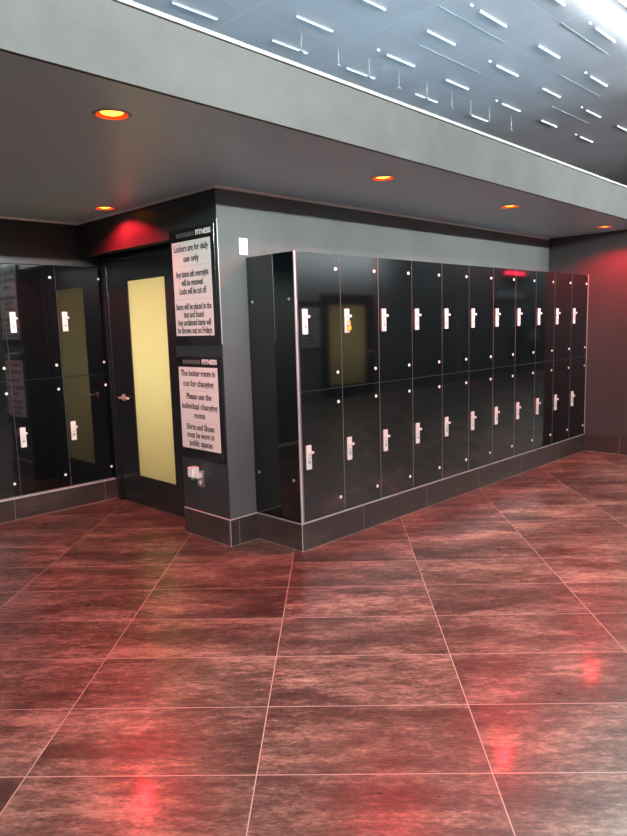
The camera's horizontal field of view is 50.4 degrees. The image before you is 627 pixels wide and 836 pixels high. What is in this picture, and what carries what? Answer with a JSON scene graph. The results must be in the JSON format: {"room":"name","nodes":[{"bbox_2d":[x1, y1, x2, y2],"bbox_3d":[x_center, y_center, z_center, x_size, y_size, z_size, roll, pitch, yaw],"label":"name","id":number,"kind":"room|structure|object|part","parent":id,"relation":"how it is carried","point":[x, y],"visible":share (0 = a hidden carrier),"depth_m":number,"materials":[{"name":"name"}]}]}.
{"room":"changing room","nodes":[
{"label":"changing room","id":0,"kind":"room"},
{"bbox_2d":[0,218,100,267],"bbox_3d":[-5.080,-0.102,2.960,0.378,2.687,8.842,6,11,44],"label":"wall","id":1,"kind":"structure","parent":0,"point":[21,241],"depth_m":5.45,"materials":[{"name":"grey paint"}]},
{"bbox_2d":[0,381,20,498],"bbox_3d":[-2.659,0.185,5.348,0.326,0.938,0.428,6,11,44],"label":"locker","id":2,"kind":"object","parent":1,"relation":"on","point":[9,470],"visible":1,"depth_m":5.36,"materials":[{"name":"black"}]},
{"bbox_2d":[0,269,10,381],"bbox_3d":[-2.685,-0.738,5.221,0.326,0.923,0.428,6,11,44],"label":"locker","id":3,"kind":"object","parent":2,"relation":"on","point":[4,360],"visible":1,"depth_m":5.28,"materials":[{"name":"black"}]},
{"bbox_2d":[11,377,70,494],"bbox_3d":[-2.357,0.135,5.650,0.326,0.938,0.428,6,11,44],"label":"locker","id":4,"kind":"object","parent":1,"relation":"on","point":[38,404],"visible":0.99,"depth_m":5.55,"materials":[{"name":"black"}]},
{"bbox_2d":[0,263,62,380],"bbox_3d":[-2.383,-0.788,5.523,0.326,0.923,0.428,6,11,44],"label":"locker","id":5,"kind":"object","parent":4,"relation":"on","point":[29,291],"visible":1,"depth_m":5.42,"materials":[{"name":"black"}]},
{"bbox_2d":[0,477,115,501],"bbox_3d":[-4.907,1.062,2.966,0.032,0.018,8.822,6,11,44],"label":"trim","id":6,"kind":"structure","parent":1,"relation":"attached to","point":[112,478],"depth_m":5.66,"materials":[{"name":"silver metal"}]},
{"bbox_2d":[0,479,117,523],"bbox_3d":[-4.902,1.156,2.990,0.022,0.176,8.841,6,11,44],"label":"baseboard","id":7,"kind":"structure","parent":1,"relation":"attached to","point":[12,510],"depth_m":5.69,"materials":[{"name":"tile"}]},
{"bbox_2d":[63,374,115,484],"bbox_3d":[-2.054,0.085,5.952,0.326,0.938,0.428,6,11,44],"label":"locker","id":8,"kind":"object","parent":1,"relation":"on","point":[87,398],"visible":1,"depth_m":5.85,"materials":[{"name":"black"}]},
{"bbox_2d":[54,266,108,376],"bbox_3d":[-2.081,-0.839,5.825,0.326,0.923,0.428,6,11,44],"label":"locker","id":9,"kind":"object","parent":8,"relation":"on","point":[79,290],"visible":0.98,"depth_m":5.72,"materials":[{"name":"black"}]},
{"bbox_2d":[100,243,169,497],"bbox_3d":[-1.350,-0.559,5.506,1.453,2.687,0.080,6,11,44],"label":"door frame","id":10,"kind":"structure","parent":0,"point":[101,260],"depth_m":5.90,"materials":[{"name":"paint"}]},
{"bbox_2d":[102,244,184,517],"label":"door","id":11,"kind":"structure","parent":10,"relation":"in","point":[138,283],"depth_m":5.55,"materials":[{"name":"black paint"}]},
{"bbox_3d":[-1.626,-0.172,5.745,0.181,0.060,0.058,6,11,44],"label":"handle","id":12,"kind":"part","parent":11,"relation":"part of","materials":[{"name":"white metal"}]},
{"bbox_3d":[-1.324,-0.302,5.489,0.590,1.680,0.008,6,11,44],"label":"glass pane","id":13,"kind":"part","parent":11,"relation":"part of","materials":[{"name":"yellow glass"}]},
{"bbox_2d":[78,188,230,519],"bbox_3d":[-1.192,-0.525,5.226,1.916,2.687,0.278,6,11,44],"label":"wall","id":14,"kind":"structure","parent":0,"point":[151,225],"depth_m":4.79,"materials":[{"name":"grey paint"}]},
{"bbox_2d":[169,223,219,344],"bbox_3d":[-0.822,-0.901,4.582,0.512,0.795,0.018,6,11,44],"label":"wall sign","id":15,"kind":"object","parent":14,"relation":"attached to","point":[192,249],"visible":1,"depth_m":4.56,"materials":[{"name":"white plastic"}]},
{"bbox_2d":[176,356,225,464],"bbox_3d":[-0.798,-0.064,4.697,0.512,0.735,0.018,6,11,44],"label":"wall sign","id":16,"kind":"object","parent":14,"relation":"attached to","point":[199,379],"visible":1,"depth_m":4.67,"materials":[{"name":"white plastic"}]},
{"bbox_2d":[197,470,204,487],"bbox_3d":[-0.815,0.436,4.804,0.086,0.125,0.010,6,11,44],"label":"wall socket","id":17,"kind":"object","parent":14,"relation":"attached to","point":[200,482],"visible":0.83,"depth_m":4.79,"materials":[{"name":"silver metal"}]},
{"bbox_2d":[188,466,201,479],"bbox_3d":[-0.853,0.398,4.784,0.088,0.096,0.061,6,11,44],"label":"plug adaptor","id":18,"kind":"object","parent":17,"relation":"attached to","point":[193,471],"visible":1,"depth_m":4.76,"materials":[{"name":"white plastic"}]},
{"bbox_2d":[184,507,230,546],"bbox_3d":[-0.769,0.781,4.814,0.544,0.188,0.010,6,11,44],"label":"baseboard","id":19,"kind":"structure","parent":14,"relation":"attached to","point":[207,526],"depth_m":4.80,"materials":[{"name":"tile"}]},
{"bbox_2d":[185,507,256,546],"bbox_3d":[-0.683,0.765,4.890,0.558,0.191,0.244,6,11,44],"label":"trim","id":20,"kind":"structure","parent":14,"relation":"attached to","point":[185,507],"depth_m":4.70,"materials":[{"name":"grey metal"}]},
{"bbox_2d":[0,451,626,835],"bbox_3d":[5.941,0.440,6.948,10.000,0.100,30.000,6,11,44],"label":"floor","id":21,"kind":"structure","parent":0,"point":[456,666],"depth_m":2.90,"materials":[{"name":"tile"}]},
{"bbox_2d":[0,51,626,237],"bbox_3d":[-2.173,-1.304,3.169,3.359,0.001,13.500,6,11,44],"label":"ceiling","id":22,"kind":"structure","parent":0,"point":[59,161],"depth_m":3.79,"materials":[{"name":"grey paint"}]},
{"bbox_2d":[94,206,115,210],"bbox_3d":[-1.560,-1.603,4.982,0.166,0.078,0.166,6,11,44],"label":"recessed light","id":23,"kind":"object","parent":22,"relation":"in","point":[106,208],"visible":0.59,"depth_m":5.00,"materials":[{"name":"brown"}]},
{"bbox_2d":[92,108,131,120],"bbox_3d":[-0.862,-1.330,2.842,0.166,0.078,0.166,6,11,44],"label":"recessed light","id":24,"kind":"object","parent":22,"relation":"in","point":[108,114],"visible":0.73,"depth_m":2.85,"materials":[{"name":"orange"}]},
{"bbox_3d":[-0.862,-1.331,2.842,0.104,0.072,0.104,6,11,44],"label":"bulb","id":25,"kind":"part","parent":24,"relation":"part of","materials":[{"name":"yellow glass"}]},
{"bbox_2d":[370,175,395,181],"bbox_3d":[0.441,-1.558,4.233,0.166,0.078,0.166,6,11,44],"label":"recessed light","id":26,"kind":"object","parent":22,"relation":"in","point":[379,178],"visible":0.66,"depth_m":4.25,"materials":[{"name":"orange"}]},
{"bbox_2d":[499,205,520,208],"bbox_3d":[1.597,-1.754,5.418,0.166,0.078,0.166,6,11,44],"label":"recessed light","id":27,"kind":"object","parent":22,"relation":"in","point":[504,206],"visible":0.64,"depth_m":5.44,"materials":[{"name":"orange"}]},
{"bbox_2d":[596,225,612,227],"bbox_3d":[2.966,-1.982,6.788,0.166,0.078,0.166,6,11,44],"label":"recessed light","id":28,"kind":"object","parent":22,"relation":"in","point":[609,226],"visible":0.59,"depth_m":6.80,"materials":[{"name":"orange"}]},
{"bbox_2d":[0,0,626,219],"bbox_3d":[-1.083,-1.324,2.089,0.021,0.274,13.523,6,11,43],"label":"ceiling beam","id":29,"kind":"structure","parent":0,"point":[110,40],"depth_m":2.94,"materials":[{"name":"paint"}]},
{"bbox_2d":[112,0,626,188],"bbox_3d":[-1.098,-1.471,2.079,0.072,0.017,13.524,6,11,43],"label":"trim","id":30,"kind":"structure","parent":29,"relation":"attached to","point":[132,4],"depth_m":3.21,"materials":[{"name":"grey"}]},
{"bbox_2d":[131,0,626,185],"bbox_3d":[4.188,-3.794,7.998,12.200,0.100,30.000,6,11,44],"label":"ceiling","id":31,"kind":"structure","parent":0,"point":[360,27],"depth_m":6.27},
{"bbox_2d":[171,1,217,19],"bbox_3d":[-0.932,-3.211,5.257,0.012,0.017,0.440,6,11,44],"label":"recessed light","id":32,"kind":"object","parent":31,"relation":"in","point":[172,2],"visible":1,"depth_m":5.25,"materials":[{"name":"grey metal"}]},
{"bbox_2d":[271,39,307,53],"bbox_3d":[-0.208,-3.331,5.980,0.012,0.017,0.440,6,11,44],"label":"recessed light","id":33,"kind":"object","parent":31,"relation":"in","point":[273,40],"visible":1,"depth_m":5.95,"materials":[{"name":"white plastic"}]},
{"bbox_2d":[299,31,303,52],"bbox_3d":[-0.106,-3.219,5.696,0.020,0.168,0.040,6,11,44],"label":"hanger","id":34,"kind":"object","parent":31,"relation":"hanging from","point":[300,31],"visible":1,"depth_m":5.69,"materials":[{"name":"grey metal"}]},
{"bbox_3d":[-0.106,-3.222,5.696,0.012,0.160,0.011,6,11,44],"label":"rod","id":35,"kind":"part","parent":34,"relation":"part of","materials":[{"name":"grey metal"}]},
{"bbox_2d":[295,14,333,31],"bbox_3d":[0.013,-3.277,5.539,0.012,0.017,0.440,6,11,44],"label":"recessed light","id":36,"kind":"object","parent":31,"relation":"in","point":[296,15],"visible":1,"depth_m":5.52,"materials":[{"name":"white plastic"}]},
{"bbox_2d":[346,67,374,78],"bbox_3d":[0.473,-3.444,6.661,0.012,0.017,0.440,6,11,44],"label":"recessed light","id":37,"kind":"object","parent":31,"relation":"in","point":[348,68],"visible":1,"depth_m":6.63,"materials":[{"name":"white plastic"}]},
{"bbox_2d":[367,58,370,77],"bbox_3d":[0.527,-3.324,6.328,0.020,0.168,0.040,6,11,44],"label":"hanger","id":38,"kind":"object","parent":31,"relation":"hanging from","point":[368,76],"visible":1,"depth_m":6.33,"materials":[{"name":"grey metal"}]},
{"bbox_3d":[0.527,-3.327,6.327,0.012,0.160,0.011,6,11,44],"label":"rod","id":39,"kind":"part","parent":38,"relation":"part of","materials":[{"name":"grey metal"}]},
{"bbox_2d":[364,0,386,9],"bbox_3d":[0.425,-3.239,5.175,0.012,0.017,0.440,6,11,44],"label":"recessed light","id":40,"kind":"object","parent":31,"relation":"in","point":[369,1],"visible":1,"depth_m":5.24,"materials":[{"name":"white plastic"}]},
{"bbox_2d":[377,49,414,66],"bbox_3d":[0.788,-3.405,6.313,0.012,0.017,0.575,6,11,44],"label":"recessed light","id":41,"kind":"object","parent":31,"relation":"in","point":[387,54],"visible":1,"depth_m":6.33,"materials":[{"name":"white plastic"}]},
{"bbox_2d":[387,55,414,66],"bbox_3d":[0.836,-3.408,6.361,0.008,0.005,0.420,6,11,44],"label":"diffuser","id":42,"kind":"object","parent":41,"relation":"attached to","point":[392,56],"depth_m":6.36,"materials":[{"name":"white plastic"}]},
{"bbox_2d":[414,93,437,102],"bbox_3d":[1.260,-3.575,7.447,0.012,0.017,0.440,6,11,44],"label":"recessed light","id":43,"kind":"object","parent":31,"relation":"in","point":[422,96],"visible":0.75,"depth_m":7.42,"materials":[{"name":"white"}]},
{"bbox_2d":[426,29,455,44],"bbox_3d":[1.128,-3.356,5.877,0.012,0.017,0.440,6,11,44],"label":"recessed light","id":44,"kind":"object","parent":31,"relation":"in","point":[427,30],"visible":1,"depth_m":5.86,"materials":[{"name":"white plastic"}]},
{"bbox_2d":[418,45,478,72],"bbox_3d":[1.312,-3.438,6.399,0.012,0.005,1.030,6,11,44],"label":"batten","id":45,"kind":"object","parent":31,"relation":"attached to","point":[418,45],"visible":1,"depth_m":6.36,"materials":[{"name":"grey metal"}]},
{"bbox_2d":[445,78,468,89],"bbox_3d":[1.524,-3.528,7.048,0.012,0.017,0.440,6,11,44],"label":"recessed light","id":46,"kind":"object","parent":31,"relation":"in","point":[446,79],"visible":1,"depth_m":7.03,"materials":[{"name":"white plastic"}]},
{"bbox_2d":[437,5,503,41],"bbox_3d":[1.352,-3.338,5.663,0.012,0.005,1.030,6,11,44],"label":"batten","id":47,"kind":"object","parent":31,"relation":"attached to","point":[438,5],"visible":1,"depth_m":5.63,"materials":[{"name":"grey metal"}]},
{"bbox_2d":[469,113,487,121],"bbox_3d":[2.040,-3.704,8.226,0.012,0.017,0.440,6,11,44],"label":"recessed light","id":48,"kind":"object","parent":31,"relation":"in","point":[469,113],"visible":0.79,"depth_m":8.23,"materials":[{"name":"white plastic"}]},
{"bbox_2d":[470,4,506,26],"bbox_3d":[1.450,-3.312,5.495,0.012,0.017,0.575,6,11,44],"label":"recessed light","id":49,"kind":"object","parent":31,"relation":"in","point":[480,10],"visible":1,"depth_m":5.52,"materials":[{"name":"white"}]},
{"bbox_2d":[480,11,506,26],"bbox_3d":[1.498,-3.314,5.543,0.008,0.005,0.420,6,11,44],"label":"diffuser","id":50,"kind":"object","parent":49,"relation":"attached to","point":[483,12],"depth_m":5.54,"materials":[{"name":"white plastic"}]},
{"bbox_2d":[489,60,518,76],"bbox_3d":[1.903,-3.484,6.651,0.012,0.017,0.575,6,11,44],"label":"recessed light","id":51,"kind":"object","parent":31,"relation":"in","point":[497,65],"visible":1,"depth_m":6.68,"materials":[{"name":"white"}]},
{"bbox_2d":[496,100,520,111],"bbox_3d":[2.284,-3.654,7.808,0.012,0.017,0.575,6,11,44],"label":"recessed light","id":52,"kind":"object","parent":31,"relation":"in","point":[496,100],"visible":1,"depth_m":7.83,"materials":[{"name":"white plastic"}]},
{"bbox_2d":[538,44,559,57],"bbox_3d":[2.214,-3.439,6.258,0.012,0.017,0.440,6,11,44],"label":"recessed light","id":53,"kind":"object","parent":31,"relation":"in","point":[539,45],"visible":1,"depth_m":6.24,"materials":[{"name":"white plastic"}]},
{"bbox_2d":[542,87,560,97],"bbox_3d":[2.639,-3.606,7.387,0.012,0.017,0.440,6,11,44],"label":"recessed light","id":54,"kind":"object","parent":31,"relation":"in","point":[543,88],"visible":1,"depth_m":7.37,"materials":[{"name":"white plastic"}]},
{"bbox_2d":[551,106,587,123],"bbox_3d":[3.181,-3.747,8.252,0.012,0.005,1.030,6,11,44],"label":"batten","id":55,"kind":"object","parent":31,"relation":"attached to","point":[551,106],"visible":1,"depth_m":8.21,"materials":[{"name":"grey metal"}]},
{"bbox_2d":[558,74,598,96],"bbox_3d":[2.883,-3.597,7.222,0.012,0.005,1.030,6,11,44],"label":"batten","id":56,"kind":"object","parent":31,"relation":"attached to","point":[558,74],"visible":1,"depth_m":7.20,"materials":[{"name":"grey metal"}]},
{"bbox_2d":[560,22,608,54],"bbox_3d":[2.463,-3.420,6.027,0.012,0.005,1.030,6,11,44],"label":"batten","id":57,"kind":"object","parent":31,"relation":"attached to","point":[566,26],"visible":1,"depth_m":5.99,"materials":[{"name":"grey metal"}]},
{"bbox_2d":[581,107,600,117],"bbox_3d":[3.392,-3.732,8.140,0.012,0.017,0.575,6,11,44],"label":"recessed light","id":58,"kind":"object","parent":31,"relation":"in","point":[587,110],"visible":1,"depth_m":8.16,"materials":[{"name":"white plastic"}]},
{"bbox_2d":[585,72,607,86],"bbox_3d":[2.982,-3.567,7.025,0.012,0.017,0.575,6,11,44],"label":"recessed light","id":59,"kind":"object","parent":31,"relation":"in","point":[591,76],"visible":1,"depth_m":7.05,"materials":[{"name":"white plastic"}]},
{"bbox_2d":[589,22,615,42],"bbox_3d":[2.550,-3.396,5.875,0.012,0.017,0.575,6,11,44],"label":"recessed light","id":60,"kind":"object","parent":31,"relation":"in","point":[596,27],"visible":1,"depth_m":5.90,"materials":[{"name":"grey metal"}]},
{"bbox_2d":[596,28,614,42],"bbox_3d":[2.598,-3.398,5.923,0.008,0.005,0.420,6,11,44],"label":"diffuser","id":61,"kind":"object","parent":60,"relation":"attached to","point":[598,29],"depth_m":5.92,"materials":[{"name":"white"}]},
{"bbox_2d":[585,0,626,32],"bbox_3d":[1.456,-3.132,4.433,0.100,0.085,9.000,6,11,44],"label":"tube light","id":62,"kind":"object","parent":31,"relation":"attached to","point":[612,10],"visible":1,"depth_m":5.34,"materials":[{"name":"grey metal"}]},
{"bbox_2d":[215,188,548,518],"bbox_3d":[1.049,-0.721,6.178,0.090,2.687,4.804,6,11,44],"label":"wall","id":63,"kind":"structure","parent":0,"point":[270,225],"depth_m":4.77,"materials":[{"name":"grey paint"}]},
{"bbox_2d":[216,218,222,343],"bbox_3d":[-0.620,-0.896,4.393,0.004,0.815,0.006,6,11,44],"label":"strip","id":64,"kind":"object","parent":63,"relation":"attached to","point":[216,218],"visible":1,"depth_m":4.39,"materials":[{"name":"silver metal"}]},
{"bbox_2d":[238,238,247,254],"bbox_3d":[-0.474,-1.159,4.505,0.015,0.112,0.072,6,11,44],"label":"switch plate","id":65,"kind":"object","parent":63,"relation":"attached to","point":[243,244],"visible":1,"depth_m":4.50,"materials":[{"name":"white plastic"}]},
{"bbox_2d":[229,513,258,546],"bbox_3d":[-0.488,0.788,4.703,0.011,0.188,0.246,6,11,44],"label":"baseboard","id":66,"kind":"structure","parent":63,"relation":"attached to","point":[244,529],"depth_m":4.70,"materials":[{"name":"tile"}]},
{"bbox_2d":[0,185,549,239],"bbox_3d":[-2.687,-1.341,3.606,1.934,0.016,13.400,6,11,44],"label":"trim","id":67,"kind":"structure","parent":63,"relation":"attached to","point":[211,186],"depth_m":5.21,"materials":[{"name":"black paint"}]},
{"bbox_2d":[258,435,583,551],"bbox_3d":[1.346,0.527,6.214,0.468,0.188,4.513,6,11,44],"label":"baseboard","id":68,"kind":"structure","parent":63,"relation":"attached to","point":[329,529],"depth_m":5.22,"materials":[{"name":"tile"}]},
{"bbox_2d":[300,387,344,522],"bbox_3d":[-0.084,0.227,4.703,0.486,0.879,0.406,6,11,44],"label":"locker","id":69,"kind":"object","parent":68,"relation":"on","point":[321,410],"visible":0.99,"depth_m":4.54,"materials":[{"name":"black laminate"}]},
{"bbox_2d":[246,250,303,523],"bbox_3d":[-0.261,-0.194,4.499,0.470,1.782,0.023,6,11,44],"label":"end panel","id":70,"kind":"object","parent":69,"relation":"attached to","point":[271,278],"visible":1,"depth_m":4.48,"materials":[{"name":"black laminate"}]},
{"bbox_2d":[295,251,341,391],"bbox_3d":[-0.109,-0.654,4.582,0.486,0.897,0.406,6,11,44],"label":"locker","id":71,"kind":"object","parent":69,"relation":"on","point":[317,274],"visible":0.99,"depth_m":4.42,"materials":[{"name":"black laminate"}]},
{"bbox_2d":[342,382,380,509],"bbox_3d":[0.203,0.180,4.989,0.486,0.879,0.406,6,11,44],"label":"locker","id":72,"kind":"object","parent":68,"relation":"on","point":[361,402],"visible":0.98,"depth_m":4.83,"materials":[{"name":"black"}]},
{"bbox_2d":[339,255,378,386],"bbox_3d":[0.177,-0.702,4.868,0.486,0.897,0.406,6,11,44],"label":"locker","id":73,"kind":"object","parent":72,"relation":"on","point":[358,275],"visible":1,"depth_m":4.71,"materials":[{"name":"black"}]},
{"bbox_2d":[378,378,412,497],"bbox_3d":[0.489,0.132,5.275,0.486,0.879,0.406,6,11,44],"label":"locker","id":74,"kind":"object","parent":68,"relation":"on","point":[396,396],"visible":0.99,"depth_m":5.12,"materials":[{"name":"black"}]},
{"bbox_2d":[377,258,411,381],"bbox_3d":[0.464,-0.749,5.154,0.486,0.897,0.406,6,11,44],"label":"locker","id":75,"kind":"object","parent":74,"relation":"on","point":[394,276],"visible":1,"depth_m":5.00,"materials":[{"name":"black"}]},
{"bbox_2d":[257,434,583,524],"bbox_3d":[1.344,0.431,6.198,0.470,0.008,4.516,6,11,44],"label":"trim","id":76,"kind":"structure","parent":68,"relation":"attached to","point":[581,434],"depth_m":5.25,"materials":[{"name":"silver metal"}]},
{"bbox_2d":[412,375,441,487],"bbox_3d":[0.776,0.085,5.562,0.486,0.879,0.406,6,11,44],"label":"locker","id":77,"kind":"object","parent":68,"relation":"on","point":[427,390],"visible":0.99,"depth_m":5.40,"materials":[{"name":"black"}]},
{"bbox_2d":[411,261,441,377],"bbox_3d":[0.750,-0.797,5.441,0.486,0.897,0.406,6,11,44],"label":"locker","id":78,"kind":"object","parent":77,"relation":"on","point":[426,276],"visible":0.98,"depth_m":5.28,"materials":[{"name":"black"}]},
{"bbox_2d":[440,371,468,478],"bbox_3d":[1.062,0.037,5.848,0.486,0.879,0.406,6,11,44],"label":"locker","id":79,"kind":"object","parent":68,"relation":"on","point":[455,386],"visible":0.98,"depth_m":5.69,"materials":[{"name":"black"}]},
{"bbox_2d":[442,263,468,373],"bbox_3d":[1.037,-0.844,5.727,0.486,0.897,0.406,6,11,44],"label":"locker","id":80,"kind":"object","parent":79,"relation":"on","point":[455,278],"visible":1,"depth_m":5.57,"materials":[{"name":"black"}]},
{"bbox_2d":[468,368,492,469],"bbox_3d":[1.349,-0.011,6.134,0.486,0.879,0.406,6,11,44],"label":"locker","id":81,"kind":"object","parent":68,"relation":"on","point":[480,381],"visible":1,"depth_m":5.98,"materials":[{"name":"black"}]},
{"bbox_2d":[469,265,493,370],"bbox_3d":[1.323,-0.892,6.013,0.486,0.897,0.406,6,11,44],"label":"locker","id":82,"kind":"object","parent":81,"relation":"on","point":[481,279],"visible":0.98,"depth_m":5.86,"materials":[{"name":"black"}]},
{"bbox_2d":[492,365,514,462],"bbox_3d":[1.635,-0.058,6.420,0.486,0.879,0.406,6,11,44],"label":"locker","id":83,"kind":"object","parent":68,"relation":"on","point":[503,377],"visible":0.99,"depth_m":6.26,"materials":[{"name":"black"}]},
{"bbox_2d":[493,268,515,367],"bbox_3d":[1.610,-0.939,6.299,0.486,0.897,0.406,6,11,44],"label":"locker","id":84,"kind":"object","parent":83,"relation":"on","point":[504,295],"visible":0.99,"depth_m":6.14,"materials":[{"name":"black"}]},
{"bbox_2d":[513,363,534,455],"bbox_3d":[1.921,-0.106,6.707,0.486,0.879,0.406,6,11,44],"label":"locker","id":85,"kind":"object","parent":68,"relation":"on","point":[524,373],"visible":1,"depth_m":6.55,"materials":[{"name":"black"}]},
{"bbox_2d":[515,269,535,364],"bbox_3d":[1.896,-0.987,6.586,0.486,0.897,0.406,6,11,44],"label":"locker","id":86,"kind":"object","parent":85,"relation":"on","point":[525,318],"visible":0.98,"depth_m":6.43,"materials":[{"name":"black"}]},
{"bbox_2d":[534,361,552,448],"bbox_3d":[2.208,-0.153,6.993,0.486,0.879,0.406,6,11,44],"label":"locker","id":87,"kind":"object","parent":68,"relation":"on","point":[543,393],"visible":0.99,"depth_m":6.83,"materials":[{"name":"black"}]},
{"bbox_2d":[535,271,554,362],"bbox_3d":[2.183,-1.035,6.872,0.486,0.897,0.406,6,11,44],"label":"locker","id":88,"kind":"object","parent":87,"relation":"on","point":[545,281],"visible":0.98,"depth_m":6.71,"materials":[{"name":"black"}]},
{"bbox_2d":[552,359,569,443],"bbox_3d":[2.494,-0.201,7.279,0.486,0.879,0.406,6,11,44],"label":"locker","id":89,"kind":"object","parent":68,"relation":"on","point":[561,368],"visible":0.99,"depth_m":7.12,"materials":[{"name":"black"}]},
{"bbox_2d":[553,273,571,359],"bbox_3d":[2.469,-1.082,7.158,0.486,0.897,0.406,6,11,44],"label":"locker","id":90,"kind":"object","parent":89,"relation":"on","point":[562,309],"visible":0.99,"depth_m":7.00,"materials":[{"name":"black"}]},
{"bbox_2d":[568,357,585,437],"bbox_3d":[2.781,-0.248,7.566,0.486,0.879,0.406,6,11,44],"label":"locker","id":91,"kind":"object","parent":68,"relation":"on","point":[578,364],"visible":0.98,"depth_m":7.41,"materials":[{"name":"black"}]},
{"bbox_2d":[570,274,587,357],"bbox_3d":[2.756,-1.130,7.444,0.486,0.897,0.406,6,11,44],"label":"locker","id":92,"kind":"object","parent":91,"relation":"on","point":[579,282],"visible":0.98,"depth_m":7.29,"materials":[{"name":"black laminate"}]},
{"bbox_2d":[584,275,588,433],"bbox_3d":[3.063,-0.703,7.503,0.022,1.783,0.005,6,11,44],"label":"strip","id":93,"kind":"object","parent":91,"relation":"attached to","point":[588,275],"visible":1,"depth_m":7.49,"materials":[{"name":"silver metal"}]},
{"bbox_2d":[549,229,626,437],"bbox_3d":[3.106,-0.963,7.508,1.000,2.687,0.100,6,11,44],"label":"wall","id":94,"kind":"structure","parent":0,"point":[602,256],"depth_m":7.35,"materials":[{"name":"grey paint"}]},
{"bbox_2d":[584,434,626,454],"bbox_3d":[3.281,0.300,7.464,0.498,0.188,0.010,6,11,44],"label":"baseboard","id":95,"kind":"structure","parent":94,"relation":"attached to","point":[593,443],"depth_m":7.46,"materials":[{"name":"tile"}]}
]}

